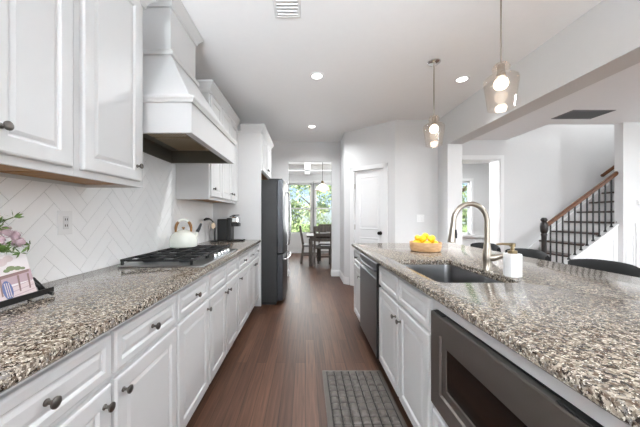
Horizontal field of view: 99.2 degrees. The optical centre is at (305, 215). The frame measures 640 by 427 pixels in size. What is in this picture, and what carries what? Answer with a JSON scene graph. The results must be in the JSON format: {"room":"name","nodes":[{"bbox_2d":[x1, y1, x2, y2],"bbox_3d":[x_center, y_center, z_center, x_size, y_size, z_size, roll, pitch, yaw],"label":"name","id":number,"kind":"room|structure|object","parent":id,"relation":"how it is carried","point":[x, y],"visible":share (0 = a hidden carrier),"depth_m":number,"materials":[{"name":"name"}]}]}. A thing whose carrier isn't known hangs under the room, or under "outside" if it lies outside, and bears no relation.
{"room":"kitchen","nodes":[
{"label":"kitchen","id":0,"kind":"room"},
{"bbox_2d":[0,152,212,283],"bbox_3d":[-1.331,-0.145,-0.750,0.127,2.770,12.700,0,0,0],"label":"wall","id":1,"kind":"structure","parent":0,"point":[110,225],"depth_m":1.63,"materials":[{"name":"white tile"}]},
{"bbox_2d":[0,0,72,175],"bbox_3d":[-1.081,-0.736,0.784,0.383,1.144,0.648,0,0,0],"label":"upper cabinet","id":2,"kind":"object","parent":1,"relation":"attached to","point":[36,36],"visible":1,"depth_m":0.94,"materials":[{"name":"paint"}]},
{"bbox_2d":[57,211,71,234],"bbox_3d":[-1.263,0.035,1.432,0.009,0.125,0.085,0,0,0],"label":"wall outlet","id":3,"kind":"object","parent":1,"relation":"attached to","point":[64,218],"visible":1,"depth_m":1.42,"materials":[{"name":"white plastic"}]},
{"bbox_2d":[63,216,68,228],"bbox_3d":[-1.260,0.035,1.432,0.002,0.068,0.034,0,0,0],"label":"receptacle","id":4,"kind":"object","parent":3,"relation":"attached to","point":[65,218],"depth_m":1.43,"materials":[{"name":"white plastic"}]},
{"bbox_2d":[0,0,156,187],"bbox_3d":[-1.081,-0.736,1.372,0.383,1.144,0.526,0,0,0],"label":"upper cabinet","id":5,"kind":"object","parent":1,"relation":"attached to","point":[107,34],"visible":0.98,"depth_m":1.29,"materials":[{"name":"paint"}]},
{"bbox_2d":[143,0,236,163],"bbox_3d":[-0.960,-1.011,2.096,0.614,1.034,1.012,0,0,0],"label":"range hood","id":6,"kind":"object","parent":1,"relation":"attached to","point":[180,126],"visible":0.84,"depth_m":1.89,"materials":[{"name":"paint"}]},
{"bbox_2d":[176,79,240,203],"bbox_3d":[-1.081,-0.736,3.170,0.383,1.144,1.130,0,0,0],"label":"upper cabinet","id":7,"kind":"object","parent":1,"relation":"attached to","point":[213,183],"visible":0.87,"depth_m":2.77,"materials":[{"name":"paint"}]},
{"bbox_2d":[186,253,412,426],"bbox_3d":[2.200,1.300,1.050,10.800,0.120,16.500,0,0,0],"label":"floor","id":8,"kind":"structure","parent":0,"point":[270,375],"depth_m":2.37,"materials":[{"name":"brown wood"}]},
{"bbox_2d":[0,293,176,426],"bbox_3d":[-0.940,0.800,0.895,0.667,0.879,0.929,0,0,0],"label":"base cabinet","id":9,"kind":"object","parent":8,"relation":"on","point":[126,376],"visible":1,"depth_m":0.92,"materials":[{"name":"paint"}]},
{"bbox_2d":[174,274,211,426],"bbox_3d":[-0.940,0.800,1.585,0.667,0.879,0.449,0,0,0],"label":"base cabinet","id":10,"kind":"object","parent":8,"relation":"on","point":[192,324],"visible":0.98,"depth_m":1.54,"materials":[{"name":"paint"}]},
{"bbox_2d":[207,257,237,384],"bbox_3d":[-0.940,0.800,2.198,0.667,0.879,0.775,0,0,0],"label":"base cabinet","id":11,"kind":"object","parent":8,"relation":"on","point":[223,280],"visible":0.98,"depth_m":2.10,"materials":[{"name":"paint"}]},
{"bbox_2d":[236,250,248,333],"bbox_3d":[-0.940,0.800,2.825,0.667,0.879,0.478,0,0,0],"label":"base cabinet","id":12,"kind":"object","parent":8,"relation":"on","point":[243,258],"visible":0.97,"depth_m":2.80,"materials":[{"name":"paint"}]},
{"bbox_2d":[213,124,273,305],"bbox_3d":[-0.915,-0.004,4.246,0.716,2.488,1.128,0,0,0],"label":"refrigerator surround","id":13,"kind":"object","parent":8,"relation":"on","point":[255,144],"visible":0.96,"depth_m":3.74,"materials":[{"name":"paint"}]},
{"bbox_2d":[247,244,258,314],"bbox_3d":[-0.940,0.800,3.400,0.667,0.879,0.669,0,0,0],"label":"base cabinet","id":14,"kind":"object","parent":8,"relation":"on","point":[253,263],"visible":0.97,"depth_m":3.33,"materials":[{"name":"paint"}]},
{"bbox_2d":[0,240,260,393],"bbox_3d":[-0.940,0.343,2.047,0.655,0.035,3.375,0,0,0],"label":"countertop","id":15,"kind":"structure","parent":14,"relation":"on","point":[35,333],"depth_m":0.96,"materials":[{"name":"stone"}]},
{"bbox_2d":[0,212,30,257],"bbox_3d":[-1.136,0.143,0.954,0.104,0.363,0.246,0,0,41],"label":"flowers","id":16,"kind":"object","parent":15,"relation":"on","point":[5,230],"visible":1,"depth_m":1.01,"materials":[{"name":"pink plant"}]},
{"bbox_2d":[0,277,54,307],"bbox_3d":[-1.082,0.286,0.983,0.119,0.075,0.286,0,0,0],"label":"easel","id":17,"kind":"object","parent":15,"relation":"on","point":[42,290],"visible":0.75,"depth_m":1.04,"materials":[{"name":"black plastic"}]},
{"bbox_2d":[0,252,36,300],"bbox_3d":[-1.076,0.222,0.953,0.054,0.160,0.225,0,0,0],"label":"board","id":18,"kind":"object","parent":17,"relation":"on","point":[16,278],"visible":1,"depth_m":1.00,"materials":[{"name":"paper"}]},
{"bbox_2d":[6,266,14,270],"bbox_3d":[-1.081,0.192,0.998,0.006,0.018,0.030,0,0,0],"label":"plant","id":19,"kind":"object","parent":18,"relation":"on","point":[8,268],"depth_m":1.00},
{"bbox_2d":[117,245,237,266],"bbox_3d":[-0.926,0.300,2.175,0.557,0.048,0.900,0,0,0],"label":"gas cooktop","id":20,"kind":"object","parent":15,"relation":"in","point":[200,255],"visible":0.98,"depth_m":1.88,"materials":[{"name":"metal"}]},
{"bbox_2d":[169,218,201,247],"bbox_3d":[-1.090,0.149,2.430,0.238,0.254,0.238,0,0,23],"label":"kettle","id":21,"kind":"object","parent":20,"relation":"on","point":[183,238],"visible":1,"depth_m":2.36,"materials":[{"name":"beige ceramic"}]},
{"bbox_2d":[204,218,218,241],"bbox_3d":[-1.157,0.172,3.351,0.099,0.305,0.258,0,0,9],"label":"stand","id":22,"kind":"object","parent":15,"relation":"on","point":[205,219],"visible":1,"depth_m":3.38,"materials":[{"name":"black plastic"}]},
{"bbox_2d":[217,215,244,240],"bbox_3d":[-0.970,0.153,3.560,0.340,0.343,0.160,0,0,0],"label":"coffee machine","id":23,"kind":"object","parent":15,"relation":"on","point":[225,227],"visible":0.99,"depth_m":3.50,"materials":[{"name":"black plastic"}]},
{"bbox_2d":[261,179,291,304],"bbox_3d":[-0.717,0.359,4.242,0.997,1.762,0.915,0,0,0],"label":"refrigerator","id":24,"kind":"object","parent":8,"relation":"on","point":[274,192],"visible":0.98,"depth_m":3.79,"materials":[{"name":"metal"}]},
{"bbox_2d":[299,225,318,263],"bbox_3d":[0.095,0.744,7.300,0.530,0.998,0.450,0,0,0],"label":"dining chair","id":25,"kind":"object","parent":8,"relation":"on","point":[303,253],"visible":0.84,"depth_m":7.08,"materials":[{"name":"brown wood"}]},
{"bbox_2d":[307,233,329,265],"bbox_3d":[0.890,0.863,7.150,1.720,0.755,1.000,0,0,0],"label":"dining table","id":26,"kind":"object","parent":8,"relation":"on","point":[310,235],"visible":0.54,"depth_m":6.71,"materials":[{"name":"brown wood"}]},
{"bbox_2d":[313,226,330,267],"bbox_3d":[0.420,0.744,6.745,0.450,0.998,0.530,0,0,0],"label":"dining chair","id":27,"kind":"object","parent":8,"relation":"on","point":[316,228],"visible":0.83,"depth_m":6.53,"materials":[{"name":"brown wood"}]},
{"bbox_2d":[318,224,330,260],"bbox_3d":[0.600,0.744,7.765,0.450,0.998,0.530,0,0,0],"label":"dining chair","id":28,"kind":"object","parent":8,"relation":"on","point":[319,243],"visible":0.48,"depth_m":7.71,"materials":[{"name":"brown wood"}]},
{"bbox_2d":[354,248,361,320],"bbox_3d":[0.881,0.800,3.022,0.677,0.879,0.444,0,0,0],"label":"base cabinet","id":29,"kind":"object","parent":8,"relation":"on","point":[357,257],"visible":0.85,"depth_m":3.02,"materials":[{"name":"paint"}]},
{"bbox_2d":[322,370,407,426],"bbox_3d":[0.366,1.227,1.718,0.468,0.025,0.916,0,0,0],"label":"kitchen mat","id":30,"kind":"object","parent":8,"relation":"on","point":[353,398],"visible":1,"depth_m":1.80,"materials":[{"name":"fabric"}]},
{"bbox_2d":[360,253,380,358],"bbox_3d":[0.845,0.804,2.468,0.611,0.872,0.652,0,0,0],"label":"dishwasher","id":31,"kind":"object","parent":8,"relation":"on","point":[369,268],"visible":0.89,"depth_m":2.34,"materials":[{"name":"grey metal"}]},
{"bbox_2d":[379,265,432,426],"bbox_3d":[0.881,0.800,1.702,0.677,0.879,0.874,0,0,0],"label":"base cabinet","id":32,"kind":"object","parent":8,"relation":"on","point":[404,310],"visible":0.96,"depth_m":1.54,"materials":[{"name":"paint"}]},
{"bbox_2d":[470,242,500,251],"bbox_3d":[1.943,0.779,3.160,0.478,0.927,0.470,0,0,0],"label":"bar stool","id":33,"kind":"object","parent":8,"relation":"on","point":[494,247],"visible":0.05,"depth_m":3.24,"materials":[{"name":"black leather"}]},
{"bbox_2d":[505,248,550,260],"bbox_3d":[1.943,0.779,2.570,0.478,0.927,0.470,0,0,0],"label":"bar stool","id":34,"kind":"object","parent":8,"relation":"on","point":[531,253],"visible":0.14,"depth_m":2.55,"materials":[{"name":"black leather"}]},
{"bbox_2d":[431,299,629,426],"bbox_3d":[0.894,0.800,0.807,0.652,0.879,0.913,0,0,0],"label":"base cabinet","id":35,"kind":"object","parent":8,"relation":"on","point":[591,409],"depth_m":0.85,"materials":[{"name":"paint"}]},
{"bbox_2d":[352,243,639,426],"bbox_3d":[1.157,0.343,1.795,1.216,0.035,2.950,0,0,0],"label":"countertop","id":36,"kind":"structure","parent":35,"relation":"on","point":[578,325],"depth_m":0.92,"materials":[{"name":"stone"}]},
{"bbox_2d":[409,241,441,252],"bbox_3d":[1.115,0.282,2.530,0.278,0.085,0.278,0,0,0],"label":"wooden bowl","id":37,"kind":"object","parent":36,"relation":"on","point":[418,247],"visible":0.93,"depth_m":2.42,"materials":[{"name":"brown wood"}]},
{"bbox_2d":[418,236,425,241],"bbox_3d":[1.065,0.207,2.486,0.063,0.058,0.062,0,0,6],"label":"lemon","id":38,"kind":"object","parent":37,"relation":"in","point":[420,238],"visible":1,"depth_m":2.46,"materials":[{"name":"yellow food"}]},
{"bbox_2d":[427,236,434,241],"bbox_3d":[1.141,0.208,2.470,0.062,0.058,0.063,0,0,24],"label":"lemon","id":39,"kind":"object","parent":37,"relation":"in","point":[430,238],"visible":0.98,"depth_m":2.45,"materials":[{"name":"yellow food"}]},
{"bbox_2d":[404,265,501,282],"bbox_3d":[0.858,0.460,1.670,0.453,0.200,0.728,0,0,0],"label":"sink","id":40,"kind":"object","parent":36,"relation":"in","point":[439,273],"visible":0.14,"depth_m":1.99,"materials":[{"name":"metal"}]},
{"bbox_2d":[447,201,502,270],"bbox_3d":[1.020,0.119,1.625,0.349,0.412,0.100,0,0,7],"label":"kitchen faucet","id":41,"kind":"object","parent":36,"relation":"on","point":[488,257],"visible":0.97,"depth_m":1.62,"materials":[{"name":"silver metal"}]},
{"bbox_2d":[496,243,521,277],"bbox_3d":[1.101,0.234,1.461,0.110,0.180,0.080,0,0,-17],"label":"soap dispenser","id":42,"kind":"object","parent":36,"relation":"on","point":[512,260],"visible":1,"depth_m":1.44,"materials":[{"name":"white ceramic"}]},
{"bbox_2d":[503,252,521,277],"bbox_3d":[1.115,0.263,1.465,0.078,0.123,0.078,0,0,-23],"label":"bottle","id":43,"kind":"object","parent":42,"relation":"attached to","point":[512,261],"depth_m":1.43,"materials":[{"name":"white ceramic"}]},
{"bbox_2d":[527,183,618,263],"bbox_3d":[5.000,0.290,4.992,2.400,1.900,0.973,0,0,0],"label":"staircase","id":44,"kind":"structure","parent":8,"relation":"on","point":[606,252],"depth_m":4.93,"materials":[{"name":"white wood"}]},
{"bbox_2d":[540,171,617,263],"bbox_3d":[4.607,0.229,4.550,1.344,2.021,0.112,0,0,0],"label":"stair railing","id":45,"kind":"object","parent":44,"relation":"on","point":[544,224],"visible":0.76,"depth_m":4.54,"materials":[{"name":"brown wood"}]},
{"bbox_2d":[568,259,639,277],"bbox_3d":[1.943,0.779,1.900,0.478,0.927,0.470,0,0,0],"label":"bar stool","id":46,"kind":"object","parent":8,"relation":"on","point":[597,264],"visible":0.12,"depth_m":1.91,"materials":[{"name":"black leather"}]},
{"bbox_2d":[271,142,339,269],"bbox_3d":[-1.135,-0.145,5.665,3.930,2.770,0.130,0,0,0],"label":"wall","id":47,"kind":"structure","parent":0,"point":[282,153],"depth_m":5.60,"materials":[{"name":"paint"}]},
{"bbox_2d":[289,174,330,180],"bbox_3d":[-0.300,-0.145,9.170,5.600,2.770,0.140,0,0,0],"label":"wall","id":48,"kind":"structure","parent":0,"point":[292,177],"depth_m":9.10,"materials":[{"name":"paint"}]},
{"bbox_2d":[289,181,312,235],"bbox_3d":[-0.193,-0.265,9.120,0.995,1.830,0.140,0,0,0],"label":"window","id":49,"kind":"structure","parent":48,"relation":"in","point":[310,183],"depth_m":9.14,"materials":[{"name":"paint"}]},
{"bbox_2d":[289,249,328,252],"bbox_3d":[-0.300,1.175,9.093,5.400,0.130,0.014,0,0,0],"label":"baseboard","id":50,"kind":"structure","parent":48,"relation":"attached to","point":[290,250],"depth_m":9.09,"materials":[{"name":"paint"}]},
{"bbox_2d":[289,236,329,248],"bbox_3d":[-0.300,0.855,9.080,5.400,0.510,0.040,0,0,0],"label":"trim","id":51,"kind":"structure","parent":48,"relation":"attached to","point":[295,241],"depth_m":9.07,"materials":[{"name":"paint"}]},
{"bbox_2d":[313,181,330,232],"bbox_3d":[0.723,-0.265,9.120,0.995,1.830,0.140,0,0,0],"label":"window","id":52,"kind":"structure","parent":48,"relation":"in","point":[315,183],"depth_m":9.14,"materials":[{"name":"paint"}]},
{"bbox_2d":[340,134,343,274],"bbox_3d":[0.770,-0.145,5.290,0.120,2.770,0.620,0,0,0],"label":"wall","id":53,"kind":"structure","parent":0,"point":[342,138],"depth_m":5.22,"materials":[{"name":"paint"}]},
{"bbox_2d":[344,120,394,284],"bbox_3d":[1.108,-0.145,4.702,0.964,2.770,0.120,0,0,42],"label":"wall","id":54,"kind":"structure","parent":0,"point":[375,144],"depth_m":4.64,"materials":[{"name":"paint"}]},
{"bbox_2d":[287,269,348,284],"bbox_3d":[0.256,1.175,5.525,1.501,0.130,0.630,0,0,27],"label":"baseboard","id":55,"kind":"structure","parent":54,"relation":"attached to","point":[345,280],"depth_m":5.52,"materials":[{"name":"paint"}]},
{"bbox_2d":[350,163,387,285],"bbox_3d":[1.098,0.188,4.683,0.705,2.105,0.162,0,0,42],"label":"door","id":56,"kind":"structure","parent":54,"relation":"in","point":[368,183],"depth_m":4.68,"materials":[{"name":"paint"}]},
{"bbox_2d":[181,0,639,164],"bbox_3d":[2.200,-1.590,1.050,10.800,0.120,16.500,0,0,0],"label":"ceiling","id":57,"kind":"structure","parent":0,"point":[372,56],"depth_m":2.68,"materials":[{"name":"paint"}]},
{"bbox_2d":[272,0,300,17],"bbox_3d":[-0.135,-1.525,1.927,0.200,0.010,0.335,0,0,0],"label":"ceiling vent","id":58,"kind":"object","parent":57,"relation":"in","point":[282,8],"visible":1,"depth_m":2.00,"materials":[{"name":"white metal"}]},
{"bbox_2d":[276,0,297,14],"bbox_3d":[-0.135,-1.524,1.927,0.150,0.007,0.285,0,0,0],"label":"grille","id":59,"kind":"object","parent":58,"relation":"attached to","point":[283,7],"depth_m":1.99,"materials":[{"name":"white metal"}]},
{"bbox_2d":[289,162,330,174],"bbox_3d":[-0.300,-1.450,7.415,5.400,0.160,3.370,0,0,0],"label":"beams","id":60,"kind":"structure","parent":57,"relation":"attached to","point":[307,168],"depth_m":8.10,"materials":[{"name":"paint"}]},
{"bbox_2d":[310,72,323,79],"bbox_3d":[0.126,-1.525,2.970,0.156,0.010,0.156,0,0,0],"label":"recessed light","id":61,"kind":"object","parent":57,"relation":"in","point":[316,75],"visible":1,"depth_m":2.96,"materials":[{"name":"paint"}]},
{"bbox_2d":[315,162,329,190],"bbox_3d":[0.460,-1.107,7.350,0.380,0.844,0.380,0,0,0],"label":"dining pendant","id":62,"kind":"object","parent":57,"relation":"hanging from","point":[322,181],"visible":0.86,"depth_m":7.34,"materials":[{"name":"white glass"}]},
{"bbox_2d":[427,58,440,132],"bbox_3d":[1.275,-1.113,2.700,0.199,0.833,0.199,0,0,0],"label":"pendant light","id":63,"kind":"object","parent":57,"relation":"hanging from","point":[434,128],"visible":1,"depth_m":2.69,"materials":[{"name":"silver metal"}]},
{"bbox_2d":[431,116,436,125],"bbox_3d":[1.275,-0.948,2.700,0.052,0.085,0.052,0,0,0],"label":"socket","id":64,"kind":"object","parent":63,"relation":"attached to","point":[434,123],"depth_m":2.68,"materials":[{"name":"beige metal"}]},
{"bbox_2d":[454,76,469,82],"bbox_3d":[1.750,-1.525,3.040,0.156,0.010,0.156,0,0,0],"label":"recessed light","id":65,"kind":"object","parent":57,"relation":"in","point":[461,79],"visible":1,"depth_m":3.04,"materials":[{"name":"paint"}]},
{"bbox_2d":[493,0,508,90],"bbox_3d":[1.275,-1.113,1.774,0.199,0.833,0.199,0,0,0],"label":"pendant light","id":66,"kind":"object","parent":57,"relation":"hanging from","point":[501,82],"visible":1,"depth_m":1.76,"materials":[{"name":"silver metal"}]},
{"bbox_2d":[496,63,505,78],"bbox_3d":[1.275,-0.948,1.774,0.052,0.085,0.052,0,0,0],"label":"socket","id":67,"kind":"object","parent":66,"relation":"attached to","point":[501,73],"depth_m":1.76,"materials":[{"name":"beige metal"}]},
{"bbox_2d":[438,0,639,148],"bbox_3d":[2.220,-1.300,0.868,0.220,0.460,6.935,0,0,0],"label":"beam","id":68,"kind":"structure","parent":57,"relation":"attached to","point":[603,42],"depth_m":2.29,"materials":[{"name":"paint"}]},
{"bbox_2d":[551,110,614,118],"bbox_3d":[4.170,-1.524,4.100,0.620,0.011,0.360,0,0,0],"label":"ceiling vent","id":69,"kind":"object","parent":57,"relation":"in","point":[574,114],"visible":1,"depth_m":4.09,"materials":[{"name":"grey metal"}]},
{"bbox_2d":[557,111,611,117],"bbox_3d":[4.170,-1.523,4.090,0.560,0.008,0.281,0,0,0],"label":"grille","id":70,"kind":"object","parent":69,"relation":"attached to","point":[571,114],"depth_m":4.09,"materials":[{"name":"grey metal"}]},
{"bbox_2d":[395,120,437,242],"bbox_3d":[1.878,-0.145,4.395,0.904,2.770,0.120,0,0,0],"label":"wall","id":71,"kind":"structure","parent":0,"point":[416,147],"depth_m":4.33,"materials":[{"name":"paint"}]},
{"bbox_2d":[417,215,423,221],"bbox_3d":[1.830,0.040,4.330,0.120,0.120,0.011,0,0,0],"label":"wall switch","id":72,"kind":"object","parent":71,"relation":"attached to","point":[420,218],"visible":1,"depth_m":4.33,"materials":[{"name":"white plastic"}]},
{"bbox_2d":[438,144,461,244],"bbox_3d":[2.220,0.085,4.188,0.220,2.310,0.295,0,0,0],"label":"pier","id":73,"kind":"object","parent":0,"point":[449,155],"visible":0.54,"depth_m":4.04,"materials":[{"name":"paint"}]},
{"bbox_2d":[462,164,488,245],"bbox_3d":[4.200,-0.145,8.060,6.400,2.770,0.120,0,0,0],"label":"wall","id":74,"kind":"structure","parent":0,"point":[479,172],"depth_m":8.00,"materials":[{"name":"paint"}]},
{"bbox_2d":[462,178,474,235],"bbox_3d":[4.290,-0.260,8.020,1.320,1.700,0.140,0,0,0],"label":"window frame","id":75,"kind":"structure","parent":74,"relation":"in","point":[464,180],"depth_m":7.98,"materials":[{"name":"paint"}]},
{"bbox_2d":[462,236,483,242],"bbox_3d":[5.150,0.910,7.987,4.300,0.660,0.025,0,0,0],"label":"trim","id":76,"kind":"structure","parent":74,"relation":"attached to","point":[476,241],"depth_m":7.98,"materials":[{"name":"paint"}]},
{"bbox_2d":[462,140,613,252],"bbox_3d":[4.865,-0.145,5.630,5.070,2.770,0.300,0,0,0],"label":"wall","id":77,"kind":"structure","parent":0,"point":[542,178],"depth_m":5.48,"materials":[{"name":"paint"}]},
{"bbox_2d":[462,155,503,252],"bbox_3d":[3.270,0.010,5.621,1.440,2.460,0.318,0,0,0],"label":"door frame","id":78,"kind":"structure","parent":77,"relation":"in","point":[496,162],"depth_m":5.53,"materials":[{"name":"paint"}]},
{"bbox_2d":[600,165,613,176],"bbox_3d":[6.165,-1.000,5.426,0.585,0.446,0.107,0,0,0],"label":"wall handrail","id":79,"kind":"object","parent":77,"relation":"attached to","point":[609,170],"visible":0.48,"depth_m":5.38,"materials":[{"name":"brown wood"}]},
{"bbox_2d":[508,122,639,267],"bbox_3d":[5.675,-1.060,5.025,3.450,4.600,1.150,0,0,0],"label":"wall","id":80,"kind":"structure","parent":0,"point":[626,134],"depth_m":4.46,"materials":[{"name":"paint"}]},
{"bbox_2d":[584,200,639,266],"bbox_3d":[5.920,0.490,4.470,2.760,1.500,0.099,0,0,0],"label":"panelling","id":81,"kind":"object","parent":80,"relation":"attached to","point":[636,235],"visible":0.48,"depth_m":4.44,"materials":[{"name":"paint"}]},
{"label":"outside","id":82,"kind":"structure","parent":0,"visible":0},
{"bbox_2d":[289,224,466,231],"bbox_3d":[0.000,1.790,34.650,60.000,0.100,50.700,0,0,0],"label":"ground","id":83,"kind":"structure","parent":82,"point":[297,224],"depth_m":41.16,"materials":[{"name":"green plant"}]},
{"bbox_2d":[289,185,305,231],"bbox_3d":[-1.434,-0.851,12.932,3.098,5.192,3.252,0,0,0],"label":"tree","id":84,"kind":"object","parent":83,"relation":"on","point":[296,202],"visible":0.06,"depth_m":12.80,"materials":[{"name":"green plant"}]},
{"bbox_2d":[289,185,330,231],"bbox_3d":[0.225,-1.329,17.226,3.654,6.146,3.917,0,0,0],"label":"tree","id":85,"kind":"object","parent":83,"relation":"on","point":[320,204],"visible":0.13,"depth_m":17.15,"materials":[{"name":"green plant"}]},
{"bbox_2d":[318,185,330,223],"bbox_3d":[2.112,-0.578,13.249,3.101,4.647,3.050,0,0,0],"label":"tree","id":86,"kind":"object","parent":83,"relation":"on","point":[322,186],"visible":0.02,"depth_m":12.89,"materials":[{"name":"green plant"}]},
{"bbox_2d":[462,183,466,231],"bbox_3d":[7.214,-0.717,12.960,3.622,4.999,3.556,0,0,0],"label":"tree","id":87,"kind":"object","parent":83,"relation":"on","point":[464,189],"visible":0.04,"depth_m":12.39,"materials":[{"name":"green plant"}]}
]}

